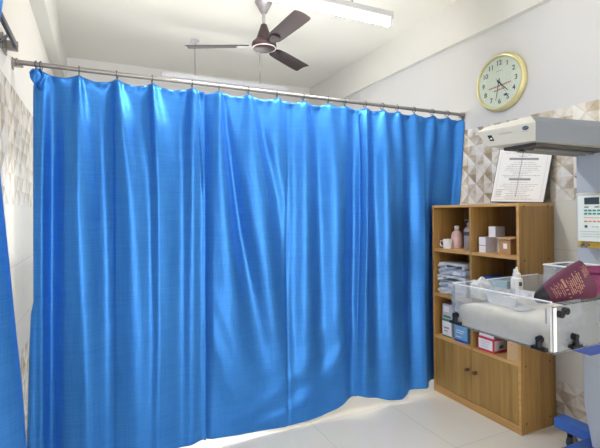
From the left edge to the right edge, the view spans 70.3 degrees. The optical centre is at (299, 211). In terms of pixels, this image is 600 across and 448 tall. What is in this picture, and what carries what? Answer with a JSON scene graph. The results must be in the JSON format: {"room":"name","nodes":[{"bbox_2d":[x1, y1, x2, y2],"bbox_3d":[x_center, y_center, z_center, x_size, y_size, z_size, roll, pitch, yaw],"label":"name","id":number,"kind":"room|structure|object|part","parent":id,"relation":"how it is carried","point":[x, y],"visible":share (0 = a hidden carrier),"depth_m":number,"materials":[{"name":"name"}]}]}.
{"room":"hospital delivery room","nodes":[
{"label":"hospital delivery room","id":0,"kind":"room"},
{"bbox_2d":[0,0,53,442],"bbox_3d":[-1.137,-0.139,1.410,0.100,2.970,6.718,-1,0,-25],"label":"wall","id":1,"kind":"structure","parent":0,"point":[16,85],"depth_m":2.26,"materials":[{"name":"white paint"}]},
{"bbox_2d":[0,12,17,55],"bbox_3d":[-0.877,-0.738,1.025,0.053,0.090,1.990,-1,0,-25],"label":"curtain rod","id":2,"kind":"object","parent":1,"relation":"attached to","point":[11,44],"visible":1,"depth_m":1.83,"materials":[{"name":"metal"}]},
{"bbox_2d":[0,0,26,447],"bbox_3d":[-0.775,0.291,0.888,0.131,2.040,0.971,-1,0,-18],"label":"curtain","id":3,"kind":"object","parent":2,"relation":"hanging from","point":[12,418],"visible":1,"depth_m":1.31,"materials":[{"name":"blue fabric"}]},
{"bbox_2d":[29,0,66,77],"bbox_3d":[-1.046,-1.458,1.408,0.085,0.332,6.618,-1,0,-25],"label":"trim","id":4,"kind":"structure","parent":1,"relation":"attached to","point":[45,12],"depth_m":3.18,"materials":[{"name":"paint"}]},
{"bbox_2d":[11,57,464,118],"bbox_3d":[-0.060,-0.728,2.683,2.942,0.056,0.040,-1,0,-25],"label":"curtain rod","id":5,"kind":"object","parent":1,"relation":"attached to","point":[15,62],"visible":1,"depth_m":2.45,"materials":[{"name":"metal"}]},
{"bbox_2d":[27,68,205,447],"bbox_3d":[-0.941,0.307,2.256,0.882,2.020,0.104,-1,0,-25],"label":"curtain","id":6,"kind":"object","parent":5,"relation":"hanging from","point":[117,346],"visible":1,"depth_m":2.23,"materials":[{"name":"blue fabric"}]},
{"bbox_2d":[204,91,359,438],"bbox_3d":[-0.070,0.309,2.653,1.061,2.035,0.080,-1,0,-25],"label":"curtain","id":7,"kind":"object","parent":5,"relation":"hanging from","point":[282,179],"visible":0.99,"depth_m":2.63,"materials":[{"name":"blue fabric"}]},
{"label":"curtain hook","id":8,"kind":"object","parent":5,"relation":"hanging from","visible":0},
{"bbox_2d":[357,108,464,399],"bbox_3d":[0.812,0.300,3.101,0.989,2.031,0.131,-1,0,-27],"label":"curtain","id":9,"kind":"object","parent":8,"relation":"hanging from","point":[412,164],"visible":0.88,"depth_m":2.99,"materials":[{"name":"blue fabric"}]},
{"bbox_2d":[67,57,309,103],"bbox_3d":[-1.169,-0.127,5.052,2.944,2.970,0.100,-1,0,-25],"label":"wall","id":10,"kind":"structure","parent":0,"point":[75,62],"depth_m":4.80,"materials":[{"name":"paint"}]},
{"bbox_2d":[55,0,454,87],"bbox_3d":[0.224,-1.686,2.063,3.144,0.100,6.718,-1,0,-25],"label":"ceiling","id":11,"kind":"structure","parent":0,"point":[155,34],"depth_m":3.90,"materials":[{"name":"paint"}]},
{"bbox_2d":[161,39,285,91],"bbox_3d":[-0.713,-1.406,4.163,1.240,0.425,0.084,-1,0,-25],"label":"tube light","id":12,"kind":"object","parent":11,"relation":"hanging from","point":[194,41],"visible":0.65,"depth_m":4.11,"materials":[{"name":"white plastic"}]},
{"bbox_3d":[-0.994,-1.435,4.031,0.012,0.339,0.012,-1,0,-25],"label":"hanging rod","id":13,"kind":"part","parent":12,"relation":"part of","materials":[{"name":"white metal"}]},
{"bbox_3d":[-0.405,-1.441,4.308,0.012,0.339,0.012,-1,0,-25],"label":"hanging rod","id":14,"kind":"part","parent":12,"relation":"part of","materials":[{"name":"white metal"}]},
{"bbox_2d":[185,0,310,70],"bbox_3d":[-0.249,-1.435,3.184,1.094,0.384,0.992,-1,0,-25],"label":"ceiling fan","id":15,"kind":"object","parent":11,"relation":"hanging from","point":[265,42],"visible":1,"depth_m":3.25,"materials":[{"name":"brown metal"}]},
{"bbox_3d":[-0.637,-1.273,3.291,0.484,0.029,0.129,-1,0,0],"label":"blade","id":16,"kind":"part","parent":15,"relation":"part of","materials":[{"name":"brown metal"}]},
{"bbox_3d":[-0.432,-1.270,3.290,0.120,0.019,0.068,-1,0,0],"label":"blade arm","id":17,"kind":"part","parent":15,"relation":"part of"},
{"bbox_3d":[-0.196,-1.273,3.157,0.068,0.019,0.122,-1,0,-25],"label":"blade arm","id":18,"kind":"part","parent":15,"relation":"part of","materials":[{"name":"brown metal"}]},
{"bbox_3d":[-0.200,-1.272,3.424,0.068,0.019,0.120,-1,0,30],"label":"blade arm","id":19,"kind":"part","parent":15,"relation":"part of","materials":[{"name":"brown metal"}]},
{"bbox_3d":[-0.098,-1.280,2.977,0.129,0.029,0.484,-1,0,-30],"label":"blade","id":20,"kind":"part","parent":15,"relation":"part of","materials":[{"name":"brown metal"}]},
{"bbox_3d":[-0.096,-1.278,3.601,0.129,0.029,0.484,-1,0,30],"label":"blade","id":21,"kind":"part","parent":15,"relation":"part of","materials":[{"name":"brown metal"}]},
{"bbox_2d":[270,0,393,27],"bbox_3d":[0.024,-1.382,2.377,1.190,0.500,0.084,-1,0,-25],"label":"tube light","id":22,"kind":"object","parent":11,"relation":"hanging from","point":[344,5],"visible":1,"depth_m":2.48,"materials":[{"name":"white plastic"}]},
{"bbox_2d":[180,379,581,447],"bbox_3d":[0.257,1.384,2.054,3.144,0.100,6.718,-1,0,-25],"label":"floor","id":23,"kind":"structure","parent":0,"point":[424,418],"depth_m":2.57,"materials":[{"name":"tile"}]},
{"bbox_2d":[432,203,555,435],"bbox_3d":[1.274,0.639,2.903,0.344,1.373,0.729,-1,0,-25],"label":"bookcase","id":24,"kind":"object","parent":23,"relation":"on","point":[520,397],"visible":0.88,"depth_m":2.71,"materials":[{"name":"brown wood"}]},
{"bbox_2d":[440,239,452,248],"bbox_3d":[1.083,0.238,3.139,0.070,0.070,0.088,-1,0,-25],"label":"mug","id":25,"kind":"object","parent":24,"relation":"on","point":[447,243],"visible":1,"depth_m":3.10,"materials":[{"name":"white ceramic"}]},
{"bbox_2d":[442,318,454,337],"bbox_3d":[1.109,0.844,3.108,0.101,0.130,0.090,-1,0,-25],"label":"carton","id":26,"kind":"object","parent":24,"relation":"on","point":[448,329],"visible":0.61,"depth_m":3.08,"materials":[{"name":"white cardboard"}]},
{"bbox_2d":[442,302,461,319],"bbox_3d":[1.110,0.726,3.109,0.096,0.104,0.092,-1,0,-25],"label":"carton","id":27,"kind":"object","parent":26,"relation":"on","point":[449,308],"visible":0.75,"depth_m":3.08,"materials":[{"name":"white cardboard"}]},
{"bbox_3d":[1.137,0.650,3.230,0.314,1.355,0.018,-1,0,-25],"label":"panel","id":28,"kind":"part","parent":24,"relation":"part of","materials":[{"name":"brown wood"}]},
{"bbox_3d":[1.205,0.282,3.071,0.308,0.020,0.332,-1,0,-25],"label":"shelf","id":29,"kind":"part","parent":24,"relation":"part of","materials":[{"name":"brown wood"}]},
{"bbox_3d":[1.209,0.609,3.071,0.308,0.020,0.332,-1,0,-25],"label":"shelf","id":30,"kind":"part","parent":24,"relation":"part of","materials":[{"name":"brown wood"}]},
{"bbox_3d":[1.212,0.918,3.070,0.308,0.020,0.332,-1,0,-25],"label":"shelf","id":31,"kind":"part","parent":24,"relation":"part of","materials":[{"name":"brown wood"}]},
{"bbox_3d":[1.081,1.101,3.002,0.016,0.342,0.337,-1,0,-25],"label":"door","id":32,"kind":"part","parent":24,"relation":"part of","materials":[{"name":"brown wood"}]},
{"bbox_2d":[438,286,469,298],"bbox_3d":[1.167,0.576,3.076,0.210,0.045,0.272,-1,0,-25],"label":"pack","id":33,"kind":"object","parent":24,"relation":"on","point":[454,292],"visible":0.39,"depth_m":3.01},
{"bbox_2d":[438,280,469,291],"bbox_3d":[1.172,0.529,3.074,0.210,0.047,0.268,-1,0,-25],"label":"pack","id":34,"kind":"object","parent":33,"relation":"on","point":[446,284],"visible":0.38,"depth_m":3.02},
{"bbox_2d":[437,274,469,284],"bbox_3d":[1.163,0.483,3.077,0.210,0.043,0.274,-1,0,-25],"label":"pack","id":35,"kind":"object","parent":34,"relation":"on","point":[448,278],"visible":0.42,"depth_m":3.02},
{"bbox_2d":[443,277,461,281],"bbox_3d":[1.081,0.484,3.011,0.001,0.018,0.180,-1,0,-25],"label":"print","id":36,"kind":"object","parent":35,"relation":"attached to","point":[450,279],"depth_m":3.01},
{"bbox_2d":[438,267,469,277],"bbox_3d":[1.172,0.437,3.077,0.210,0.047,0.266,-1,0,-25],"label":"pack","id":37,"kind":"object","parent":35,"relation":"on","point":[463,274],"visible":0.48,"depth_m":3.01},
{"bbox_2d":[438,261,469,270],"bbox_3d":[1.166,0.392,3.080,0.210,0.041,0.256,-1,0,-25],"label":"pack","id":38,"kind":"object","parent":37,"relation":"on","point":[456,265],"visible":0.69,"depth_m":3.04},
{"bbox_2d":[451,226,462,248],"bbox_3d":[1.158,0.189,3.143,0.081,0.166,0.081,-1,0,-25],"label":"bottle","id":39,"kind":"object","parent":24,"relation":"on","point":[456,235],"visible":0.94,"depth_m":3.11,"materials":[{"name":"pink plastic"}]},
{"bbox_2d":[454,324,470,343],"bbox_3d":[1.160,0.847,2.976,0.101,0.122,0.114,-1,0,-25],"label":"carton","id":40,"kind":"object","parent":24,"relation":"on","point":[462,334],"visible":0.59,"depth_m":2.94,"materials":[{"name":"blue cardboard"}]},
{"bbox_2d":[464,219,468,249],"bbox_3d":[1.206,0.165,3.038,0.078,0.214,0.075,-1,0,-25],"label":"bottle","id":41,"kind":"object","parent":24,"relation":"on","point":[466,230],"visible":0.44,"depth_m":3.02,"materials":[{"name":"white plastic"}]},
{"bbox_2d":[479,245,495,252],"bbox_3d":[1.245,0.245,2.828,0.099,0.050,0.054,-1,0,-25],"label":"carton","id":42,"kind":"object","parent":24,"relation":"on","point":[482,248],"visible":0.86,"depth_m":2.80,"materials":[{"name":"white cardboard"}]},
{"bbox_2d":[479,237,495,244],"bbox_3d":[1.245,0.195,2.828,0.098,0.050,0.054,-1,0,-25],"label":"carton","id":43,"kind":"object","parent":42,"relation":"on","point":[482,240],"visible":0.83,"depth_m":2.80,"materials":[{"name":"white cardboard"}]},
{"bbox_3d":[1.427,0.621,2.975,0.005,1.305,0.690,-1,0,-25],"label":"panel","id":44,"kind":"part","parent":24,"relation":"part of","materials":[{"name":"brown wood"}]},
{"bbox_2d":[478,335,506,353],"bbox_3d":[1.260,0.860,2.787,0.130,0.092,0.124,-1,0,-25],"label":"carton","id":45,"kind":"object","parent":24,"relation":"on","point":[493,346],"visible":0.79,"depth_m":2.74,"materials":[{"name":"white cardboard"}]},
{"bbox_2d":[479,332,498,338],"bbox_3d":[1.257,0.784,2.781,0.111,0.060,0.117,-1,0,-25],"label":"carton","id":46,"kind":"object","parent":45,"relation":"on","point":[480,333],"visible":0.16,"depth_m":2.75,"materials":[{"name":"cardboard"}]},
{"bbox_3d":[1.280,-0.039,2.911,0.316,0.018,0.728,-1,0,-25],"label":"panel","id":47,"kind":"part","parent":24,"relation":"part of","materials":[{"name":"brown wood"}]},
{"bbox_3d":[1.356,0.279,2.751,0.308,0.020,0.340,-1,0,-25],"label":"shelf","id":48,"kind":"part","parent":24,"relation":"part of","materials":[{"name":"brown wood"}]},
{"bbox_2d":[483,274,507,300],"bbox_3d":[1.312,0.514,2.857,0.140,0.165,0.080,-1,0,-25],"label":"packet","id":49,"kind":"object","parent":24,"relation":"on","point":[496,275],"visible":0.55,"depth_m":2.83,"materials":[{"name":"plastic"}]},
{"bbox_3d":[1.363,0.915,2.749,0.308,0.020,0.340,-1,0,-25],"label":"shelf","id":50,"kind":"part","parent":24,"relation":"part of","materials":[{"name":"brown wood"}]},
{"bbox_3d":[1.228,1.098,2.689,0.016,0.342,0.345,-1,0,-25],"label":"door","id":51,"kind":"part","parent":24,"relation":"part of","materials":[{"name":"brown wood"}]},
{"bbox_2d":[490,278,510,299],"bbox_3d":[1.322,0.516,2.743,0.121,0.160,0.125,-1,0,-25],"label":"packet","id":52,"kind":"object","parent":24,"relation":"on","point":[504,283],"visible":0.3,"depth_m":2.71,"materials":[{"name":"plastic"}]},
{"bbox_2d":[495,236,505,251],"bbox_3d":[1.351,0.219,2.819,0.079,0.101,0.106,-1,0,-25],"label":"carton","id":53,"kind":"object","parent":24,"relation":"on","point":[497,239],"visible":0.03,"depth_m":2.82,"materials":[{"name":"white cardboard"}]},
{"bbox_2d":[489,226,504,236],"bbox_3d":[1.304,0.134,2.822,0.090,0.069,0.054,-1,0,-25],"label":"carton","id":54,"kind":"object","parent":53,"relation":"on","point":[494,231],"visible":0.99,"depth_m":2.80,"materials":[{"name":"white cardboard"}]},
{"bbox_2d":[497,236,516,254],"bbox_3d":[1.325,0.215,2.693,0.112,0.108,0.100,-1,0,-25],"label":"carton","id":55,"kind":"object","parent":24,"relation":"on","point":[507,245],"visible":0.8,"depth_m":2.66,"materials":[{"name":"brown cardboard"}]},
{"bbox_3d":[1.325,0.169,2.693,0.112,0.016,0.100,-1,0,-25],"label":"lid","id":56,"kind":"part","parent":55,"relation":"part of","materials":[{"name":"brown cardboard"}]},
{"bbox_2d":[507,341,517,362],"bbox_3d":[1.351,0.805,2.604,0.151,0.200,0.077,-1,0,-25],"label":"carton","id":57,"kind":"object","parent":24,"relation":"on","point":[512,348],"visible":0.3,"depth_m":2.57,"materials":[{"name":"beige cardboard"}]},
{"bbox_2d":[490,149,553,202],"bbox_3d":[1.460,-0.245,2.822,0.056,0.388,0.441,-1,0,-25],"label":"board","id":58,"kind":"object","parent":24,"relation":"on","point":[519,177],"visible":0.98,"depth_m":2.80,"materials":[{"name":"white paper"}]},
{"bbox_3d":[1.439,0.645,2.590,0.314,1.355,0.018,-1,0,-25],"label":"panel","id":59,"kind":"part","parent":24,"relation":"part of","materials":[{"name":"brown wood"}]},
{"bbox_2d":[477,116,599,447],"bbox_3d":[1.279,0.446,2.040,0.816,1.754,0.569,-1,0,-25],"label":"radiant warmer","id":60,"kind":"object","parent":23,"relation":"on","point":[580,139],"visible":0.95,"depth_m":2.03,"materials":[{"name":"white metal"}]},
{"bbox_2d":[449,274,599,354],"bbox_3d":[1.149,0.451,1.999,0.670,0.205,0.548,-1,0,-25],"label":"bassinet","id":61,"kind":"object","parent":60,"relation":"on","point":[551,328],"visible":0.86,"depth_m":1.77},
{"bbox_2d":[469,277,493,299],"bbox_3d":[0.903,0.385,2.130,0.146,0.117,0.084,-1,0,-25],"label":"bag","id":62,"kind":"object","parent":61,"relation":"on","point":[480,294],"visible":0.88,"depth_m":2.12,"materials":[{"name":"plastic"}]},
{"bbox_3d":[1.156,0.494,2.017,0.626,0.104,0.504,-1,0,-25],"label":"mattress","id":63,"kind":"part","parent":61,"relation":"part of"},
{"bbox_2d":[485,288,541,307],"bbox_3d":[1.028,0.416,2.033,0.224,0.052,0.178,-1,0,-25],"label":"plastic tray","id":64,"kind":"object","parent":61,"relation":"on","point":[519,301],"visible":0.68,"depth_m":1.98,"materials":[{"name":"white plastic"}]},
{"bbox_2d":[510,267,522,296],"bbox_3d":[1.119,0.364,2.197,0.058,0.156,0.060,-1,0,-25],"label":"dropper bottle","id":65,"kind":"object","parent":61,"relation":"on","point":[516,280],"visible":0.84,"depth_m":2.18,"materials":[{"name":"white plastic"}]},
{"bbox_2d":[510,305,534,311],"bbox_3d":[0.996,0.430,1.908,0.110,0.017,0.063,-1,0,-25],"label":"packet","id":66,"kind":"object","parent":61,"relation":"on","point":[523,308],"visible":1,"depth_m":1.89,"materials":[{"name":"white plastic"}]},
{"bbox_2d":[455,324,599,354],"bbox_3d":[1.157,0.550,2.017,0.642,0.006,0.520,-1,0,-25],"label":"tray","id":67,"kind":"object","parent":61,"relation":"on","point":[566,348],"depth_m":1.78,"materials":[{"name":"clear plastic"}]},
{"bbox_2d":[534,261,599,303],"bbox_3d":[1.176,0.296,1.767,0.388,0.185,0.093,-1,0,2],"label":"pouch","id":68,"kind":"object","parent":61,"relation":"on","point":[577,280],"visible":1,"depth_m":1.75,"materials":[{"name":"red plastic"}]},
{"bbox_2d":[542,261,599,304],"bbox_3d":[1.325,0.348,2.054,0.206,0.184,0.191,-1,0,-25],"label":"acrylic box","id":69,"kind":"object","parent":61,"relation":"on","point":[557,266],"visible":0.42,"depth_m":2.08,"materials":[{"name":"clear plastic"}]},
{"bbox_3d":[1.287,0.348,2.135,0.198,0.176,0.004,-1,0,-25],"label":"wall panel","id":70,"kind":"part","parent":69,"relation":"part of","materials":[{"name":"clear plastic"}]},
{"bbox_3d":[1.326,0.438,2.054,0.198,0.004,0.183,-1,0,-25],"label":"panel","id":71,"kind":"part","parent":69,"relation":"part of","materials":[{"name":"clear plastic"}]},
{"bbox_3d":[1.364,0.347,1.973,0.198,0.176,0.004,-1,0,-25],"label":"wall panel","id":72,"kind":"part","parent":69,"relation":"part of","materials":[{"name":"clear plastic"}]},
{"bbox_3d":[1.266,0.457,1.784,0.630,0.177,0.005,-1,0,-25],"label":"panel","id":73,"kind":"part","parent":61,"relation":"part of","materials":[{"name":"plastic"}]},
{"bbox_2d":[477,116,599,156],"bbox_3d":[1.262,-0.354,2.058,0.816,0.155,0.354,-1,0,-25],"label":"hood","id":74,"kind":"object","parent":60,"relation":"attached to","point":[532,135],"depth_m":1.91,"materials":[{"name":"white plastic"}]},
{"bbox_3d":[1.606,1.196,2.188,0.090,0.057,0.569,-1,0,-25],"label":"leg","id":75,"kind":"part","parent":60,"relation":"part of","materials":[{"name":"blue metal"}]},
{"bbox_3d":[1.279,1.218,2.062,0.610,0.040,0.140,-1,0,-25],"label":"leg","id":76,"kind":"part","parent":60,"relation":"part of","materials":[{"name":"blue metal"}]},
{"bbox_3d":[1.233,0.580,2.026,0.543,0.054,0.453,-1,0,-25],"label":"support plate","id":77,"kind":"part","parent":60,"relation":"part of","materials":[{"name":"blue ceramic"}]},
{"bbox_3d":[1.480,0.160,2.000,0.079,0.032,0.300,-1,0,-25],"label":"rail","id":78,"kind":"part","parent":60,"relation":"part of","materials":[{"name":"yellow plastic"}]},
{"bbox_3d":[1.416,0.033,1.981,0.002,0.220,0.240,-1,0,-25],"label":"control panel","id":79,"kind":"part","parent":60,"relation":"part of","materials":[{"name":"white plastic"}]},
{"bbox_3d":[1.437,0.663,2.025,0.074,0.116,0.130,-1,0,-25],"label":"support arm","id":80,"kind":"part","parent":60,"relation":"part of","materials":[{"name":"white metal"}]},
{"bbox_2d":[333,0,599,423],"bbox_3d":[1.617,-0.164,2.707,0.100,2.970,6.718,-1,0,-25],"label":"wall","id":81,"kind":"structure","parent":0,"point":[558,41],"depth_m":2.75,"materials":[{"name":"white paint"}]},
{"bbox_2d":[310,0,551,105],"bbox_3d":[1.559,-1.483,2.634,0.045,0.332,6.618,-1,0,-25],"label":"beam","id":82,"kind":"structure","parent":81,"relation":"attached to","point":[458,22],"depth_m":3.64,"materials":[{"name":"paint"}]},
{"bbox_2d":[476,52,527,111],"bbox_3d":[1.401,-0.904,2.983,0.041,0.402,0.402,-1,0,-25],"label":"wall clock","id":83,"kind":"object","parent":81,"relation":"attached to","point":[502,80],"visible":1,"depth_m":2.96,"materials":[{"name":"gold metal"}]}
]}

